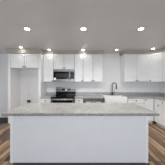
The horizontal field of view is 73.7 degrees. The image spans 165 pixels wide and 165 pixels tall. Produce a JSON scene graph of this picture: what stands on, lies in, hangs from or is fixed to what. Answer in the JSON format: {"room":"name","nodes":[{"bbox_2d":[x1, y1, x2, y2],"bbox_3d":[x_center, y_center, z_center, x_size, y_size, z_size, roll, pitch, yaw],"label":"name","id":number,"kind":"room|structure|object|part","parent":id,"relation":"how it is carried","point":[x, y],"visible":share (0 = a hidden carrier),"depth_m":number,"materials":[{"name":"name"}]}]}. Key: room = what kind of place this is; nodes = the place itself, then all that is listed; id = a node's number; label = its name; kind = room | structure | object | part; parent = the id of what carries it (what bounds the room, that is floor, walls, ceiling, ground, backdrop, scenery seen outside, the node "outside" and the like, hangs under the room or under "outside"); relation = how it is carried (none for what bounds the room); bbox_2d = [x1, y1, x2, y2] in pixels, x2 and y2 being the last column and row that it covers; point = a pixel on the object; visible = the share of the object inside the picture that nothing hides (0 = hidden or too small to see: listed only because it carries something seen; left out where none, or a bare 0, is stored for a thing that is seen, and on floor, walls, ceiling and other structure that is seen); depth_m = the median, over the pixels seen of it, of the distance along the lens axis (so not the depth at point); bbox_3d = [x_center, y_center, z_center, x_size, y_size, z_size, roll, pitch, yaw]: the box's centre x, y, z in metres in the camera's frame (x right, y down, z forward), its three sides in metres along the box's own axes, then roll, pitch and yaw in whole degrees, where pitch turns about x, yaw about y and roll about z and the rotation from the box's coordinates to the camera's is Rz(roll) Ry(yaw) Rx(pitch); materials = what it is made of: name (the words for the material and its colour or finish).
{"room":"kitchen","nodes":[
{"label":"kitchen","id":0,"kind":"room"},
{"bbox_2d":[0,54,158,114],"bbox_3d":[-0.425,0.125,4.450,7.150,2.550,0.100,0,0,0],"label":"wall","id":1,"kind":"structure","parent":0,"point":[111,62],"depth_m":4.40,"materials":[{"name":"white paint"}]},
{"bbox_2d":[5,48,43,54],"bbox_3d":[-1.985,-1.070,4.046,1.206,0.160,0.708,0,0,0],"label":"trim","id":2,"kind":"structure","parent":1,"relation":"attached to","point":[9,50],"depth_m":3.71,"materials":[{"name":"paint"}]},
{"bbox_2d":[10,54,38,69],"bbox_3d":[-1.982,-0.744,4.058,0.961,0.488,0.680,0,0,0],"label":"upper cabinet","id":3,"kind":"object","parent":1,"relation":"attached to","point":[17,61],"visible":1,"depth_m":3.77,"materials":[{"name":"white paint"}]},
{"bbox_3d":[-2.223,-0.743,3.761,0.468,0.478,0.020,0,0,0],"label":"door","id":4,"kind":"part","parent":3,"relation":"part of","materials":[{"name":"white paint"}]},
{"bbox_3d":[-1.742,-0.743,3.761,0.468,0.478,0.020,0,0,0],"label":"door","id":5,"kind":"part","parent":3,"relation":"part of","materials":[{"name":"white paint"}]},
{"bbox_2d":[43,54,52,81],"bbox_3d":[-1.244,-0.529,4.182,0.363,1.008,0.432,0,0,0],"label":"upper cabinet","id":6,"kind":"object","parent":1,"relation":"attached to","point":[47,58],"visible":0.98,"depth_m":4.01,"materials":[{"name":"white paint"}]},
{"bbox_2d":[53,54,74,68],"bbox_3d":[-0.676,-0.756,4.182,0.768,0.553,0.432,0,0,0],"label":"upper cabinet","id":7,"kind":"object","parent":1,"relation":"attached to","point":[60,61],"visible":0.97,"depth_m":4.01,"materials":[{"name":"white paint"}]},
{"bbox_3d":[-0.868,-0.755,4.009,0.371,0.543,0.020,0,0,0],"label":"door","id":8,"kind":"part","parent":7,"relation":"part of","materials":[{"name":"white paint"}]},
{"bbox_2d":[53,69,74,81],"bbox_3d":[-0.676,-0.255,4.157,0.764,0.446,0.480,0,0,0],"label":"microwave","id":9,"kind":"object","parent":7,"relation":"attached to","point":[59,75],"visible":1,"depth_m":3.98,"materials":[{"name":"metal"}]},
{"bbox_3d":[-0.767,-0.233,3.986,0.582,0.397,0.021,0,0,0],"label":"door","id":10,"kind":"part","parent":9,"relation":"part of","materials":[{"name":"glass"}]},
{"bbox_3d":[-0.484,-0.755,4.009,0.371,0.543,0.020,0,0,0],"label":"door","id":11,"kind":"part","parent":7,"relation":"part of","materials":[{"name":"white paint"}]},
{"bbox_2d":[75,54,82,81],"bbox_3d":[-0.136,-0.529,4.182,0.308,1.008,0.432,0,0,0],"label":"upper cabinet","id":12,"kind":"object","parent":1,"relation":"attached to","point":[78,57],"visible":0.99,"depth_m":4.01,"materials":[{"name":"white paint"}]},
{"bbox_2d":[83,54,102,81],"bbox_3d":[0.383,-0.529,4.182,0.725,1.008,0.432,0,0,0],"label":"upper cabinet","id":13,"kind":"object","parent":1,"relation":"attached to","point":[92,63],"visible":1,"depth_m":4.01,"materials":[{"name":"white paint"}]},
{"bbox_3d":[0.201,-0.528,4.009,0.350,0.998,0.020,0,0,0],"label":"door","id":14,"kind":"part","parent":13,"relation":"part of","materials":[{"name":"white paint"}]},
{"bbox_3d":[0.564,-0.528,4.009,0.350,0.998,0.020,0,0,0],"label":"door","id":15,"kind":"part","parent":13,"relation":"part of","materials":[{"name":"white paint"}]},
{"bbox_2d":[76,92,164,95],"bbox_3d":[1.393,0.440,3.459,3.310,0.100,1.878,0,0,0],"label":"backsplash","id":16,"kind":"structure","parent":1,"relation":"attached to","point":[77,93],"depth_m":4.38,"materials":[{"name":"grey stone"}]},
{"bbox_2d":[120,54,148,81],"bbox_3d":[1.976,-0.529,4.182,0.923,1.008,0.432,0,0,0],"label":"upper cabinet","id":17,"kind":"object","parent":1,"relation":"attached to","point":[133,67],"visible":1,"depth_m":4.01,"materials":[{"name":"white paint"}]},
{"bbox_3d":[1.746,-0.528,4.009,0.448,0.998,0.020,0,0,0],"label":"door","id":18,"kind":"part","parent":17,"relation":"part of","materials":[{"name":"white paint"}]},
{"bbox_3d":[2.207,-0.528,4.009,0.448,0.998,0.020,0,0,0],"label":"door","id":19,"kind":"part","parent":17,"relation":"part of","materials":[{"name":"white paint"}]},
{"bbox_2d":[119,47,164,56],"bbox_3d":[2.185,-1.091,3.788,1.887,0.117,0.677,0,0,40],"label":"trim","id":20,"kind":"structure","parent":1,"relation":"attached to","point":[123,52],"depth_m":3.96,"materials":[{"name":"paint"}]},
{"bbox_2d":[0,0,164,53],"bbox_3d":[-0.425,-1.200,0.750,7.150,0.100,7.500,0,0,0],"label":"ceiling","id":21,"kind":"structure","parent":0,"point":[111,25],"depth_m":2.18,"materials":[{"name":"white paint"}]},
{"bbox_2d":[43,50,102,53],"bbox_3d":[-0.340,-1.091,3.982,2.170,0.117,0.060,0,0,0],"label":"trim","id":22,"kind":"structure","parent":21,"relation":"attached to","point":[45,51],"depth_m":3.97,"materials":[{"name":"paint"}]},
{"bbox_2d":[0,121,164,164],"bbox_3d":[-0.425,1.450,0.750,7.150,0.100,7.500,0,0,0],"label":"floor","id":23,"kind":"structure","parent":0,"point":[156,133],"depth_m":2.48,"materials":[{"name":"brown wood"}]},
{"bbox_2d":[0,118,7,122],"bbox_3d":[-3.075,1.394,4.060,0.950,0.012,0.600,0,0,0],"label":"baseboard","id":24,"kind":"structure","parent":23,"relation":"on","point":[2,120],"depth_m":4.02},
{"bbox_2d":[8,54,46,123],"bbox_3d":[-1.985,0.206,4.074,1.110,2.388,0.648,0,0,0],"label":"surround","id":25,"kind":"object","parent":23,"relation":"on","point":[14,75],"visible":0.44,"depth_m":3.93,"materials":[{"name":"white paint"}]},
{"bbox_3d":[-2.502,0.206,4.074,0.075,2.388,0.648,0,0,0],"label":"panel","id":26,"kind":"part","parent":25,"relation":"part of","materials":[{"name":"white paint"}]},
{"bbox_3d":[-1.465,0.206,4.074,0.070,2.388,0.648,0,0,0],"label":"panel","id":27,"kind":"part","parent":25,"relation":"part of","materials":[{"name":"white paint"}]},
{"bbox_2d":[40,98,50,102],"bbox_3d":[-1.237,0.967,4.027,0.366,0.866,0.742,0,0,0],"label":"base cabinet","id":28,"kind":"object","parent":23,"relation":"on","point":[42,100],"visible":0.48,"depth_m":3.69,"materials":[{"name":"white paint"}]},
{"bbox_2d":[40,92,55,97],"bbox_3d":[-1.239,0.462,4.042,0.366,0.143,0.713,0,0,0],"label":"countertop","id":29,"kind":"structure","parent":28,"relation":"on","point":[49,94],"depth_m":4.15,"materials":[{"name":"grey stone"}]},
{"bbox_2d":[51,87,75,102],"bbox_3d":[-0.660,0.792,3.979,0.780,1.215,0.834,0,0,0],"label":"range","id":30,"kind":"object","parent":23,"relation":"on","point":[63,94],"visible":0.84,"depth_m":4.04,"materials":[{"name":"black metal"}]},
{"bbox_3d":[-0.660,0.834,3.643,0.776,0.613,0.051,0,0,0],"label":"oven door","id":31,"kind":"part","parent":30,"relation":"part of","materials":[{"name":"metal"}]},
{"bbox_2d":[51,95,75,97],"bbox_3d":[-0.660,0.501,3.969,0.780,0.046,0.705,0,0,0],"label":"cooktop","id":32,"kind":"object","parent":30,"relation":"in","point":[55,96],"depth_m":3.76,"materials":[{"name":"black glass"}]},
{"bbox_3d":[-0.660,0.415,4.324,0.770,0.120,0.004,0,0,0],"label":"glass","id":33,"kind":"part","parent":30,"relation":"part of","materials":[{"name":"black glass"}]},
{"bbox_2d":[10,116,147,164],"bbox_3d":[-0.053,0.966,2.188,2.230,0.869,0.827,0,0,0],"label":"kitchen island","id":34,"kind":"object","parent":23,"relation":"on","point":[34,140],"visible":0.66,"depth_m":1.78,"materials":[{"name":"grey paint"}]},
{"bbox_3d":[-1.145,0.915,1.783,0.045,0.769,0.018,0,0,0],"label":"corner post","id":35,"kind":"part","parent":34,"relation":"part of","materials":[{"name":"white paint"}]},
{"bbox_2d":[1,103,158,115],"bbox_3d":[-0.034,0.509,2.195,2.499,0.042,0.920,0,0,0],"label":"island countertop","id":36,"kind":"structure","parent":34,"relation":"on","point":[29,109],"depth_m":1.92,"materials":[{"name":"stone"}]},
{"bbox_3d":[1.040,0.915,1.783,0.045,0.769,0.018,0,0,0],"label":"corner post","id":37,"kind":"part","parent":34,"relation":"part of","materials":[{"name":"white paint"}]},
{"bbox_2d":[75,98,82,102],"bbox_3d":[-0.118,0.967,4.027,0.288,0.866,0.742,0,0,0],"label":"base cabinet","id":38,"kind":"object","parent":23,"relation":"on","point":[77,100],"visible":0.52,"depth_m":3.70,"materials":[{"name":"white paint"}]},
{"bbox_2d":[75,92,164,100],"bbox_3d":[1.393,0.462,3.459,3.310,0.143,1.878,0,0,0],"label":"countertop","id":39,"kind":"structure","parent":38,"relation":"on","point":[157,95],"depth_m":4.38,"materials":[{"name":"grey stone"}]},
{"bbox_2d":[102,95,126,102],"bbox_3d":[1.115,0.619,3.900,0.750,0.262,0.500,0,0,0],"label":"sink","id":40,"kind":"object","parent":39,"relation":"in","point":[107,98],"visible":0.66,"depth_m":3.65,"materials":[{"name":"ceramic"}]},
{"bbox_2d":[83,98,102,102],"bbox_3d":[0.367,0.968,3.970,0.674,0.864,0.681,0,0,0],"label":"dishwasher","id":41,"kind":"object","parent":23,"relation":"on","point":[85,100],"visible":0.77,"depth_m":3.69,"materials":[{"name":"metal"}]},
{"bbox_3d":[0.367,0.950,3.699,0.670,0.690,0.025,0,0,0],"label":"door","id":42,"kind":"part","parent":41,"relation":"part of","materials":[{"name":"metal"}]},
{"bbox_3d":[0.367,0.570,3.696,0.670,0.063,0.029,0,0,0],"label":"control panel","id":43,"kind":"part","parent":41,"relation":"part of","materials":[{"name":"metal"}]},
{"bbox_2d":[127,98,143,106],"bbox_3d":[1.794,0.967,4.027,0.545,0.866,0.742,0,0,0],"label":"base cabinet","id":44,"kind":"object","parent":23,"relation":"on","point":[139,101],"visible":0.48,"depth_m":3.69,"materials":[{"name":"white paint"}]},
{"bbox_3d":[1.794,0.618,3.699,0.531,0.148,0.020,0,0,0],"label":"drawer","id":45,"kind":"part","parent":44,"relation":"part of","materials":[{"name":"white paint"}]},
{"bbox_2d":[144,98,153,122],"bbox_3d":[2.235,0.967,4.027,0.330,0.866,0.742,0,0,0],"label":"base cabinet","id":46,"kind":"object","parent":23,"relation":"on","point":[148,102],"visible":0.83,"depth_m":3.70,"materials":[{"name":"white paint"}]},
{"bbox_2d":[154,98,159,125],"bbox_3d":[2.728,0.967,3.616,0.639,0.866,0.184,0,0,0],"label":"base cabinet","id":47,"kind":"object","parent":23,"relation":"on","point":[155,100],"visible":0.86,"depth_m":3.60,"materials":[{"name":"white paint"}]},
{"bbox_3d":[2.419,0.917,3.616,0.020,0.758,0.178,0,0,0],"label":"panel","id":48,"kind":"part","parent":47,"relation":"part of","materials":[{"name":"white paint"}]},
{"bbox_2d":[157,99,164,128],"bbox_3d":[2.712,0.967,3.292,0.672,0.866,0.460,0,0,0],"label":"base cabinet","id":49,"kind":"object","parent":23,"relation":"on","point":[161,103],"visible":1,"depth_m":3.37,"materials":[{"name":"white paint"}]},
{"bbox_3d":[2.419,0.618,3.292,0.020,0.148,0.446,0,0,0],"label":"drawer","id":50,"kind":"part","parent":49,"relation":"part of","materials":[{"name":"white paint"}]},
{"bbox_3d":[2.419,1.000,3.292,0.020,0.593,0.446,0,0,0],"label":"door","id":51,"kind":"part","parent":49,"relation":"part of","materials":[{"name":"white paint"}]},
{"bbox_2d":[159,82,164,92],"bbox_3d":[3.100,0.125,0.750,0.100,2.550,7.300,0,0,0],"label":"wall","id":52,"kind":"structure","parent":0,"point":[161,84],"depth_m":4.19,"materials":[{"name":"white paint"}]},
{"bbox_2d":[149,52,161,81],"bbox_3d":[2.735,-0.529,4.065,0.625,1.008,0.666,0,0,0],"label":"upper cabinet","id":53,"kind":"object","parent":52,"relation":"attached to","point":[155,60],"visible":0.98,"depth_m":3.88,"materials":[{"name":"white paint"}]},
{"bbox_2d":[162,51,164,81],"bbox_3d":[2.857,-0.529,3.348,0.382,1.008,0.780,0,0,0],"label":"upper cabinet","id":54,"kind":"object","parent":52,"relation":"attached to","point":[163,53],"visible":1,"depth_m":3.67,"materials":[{"name":"white paint"}]}
]}

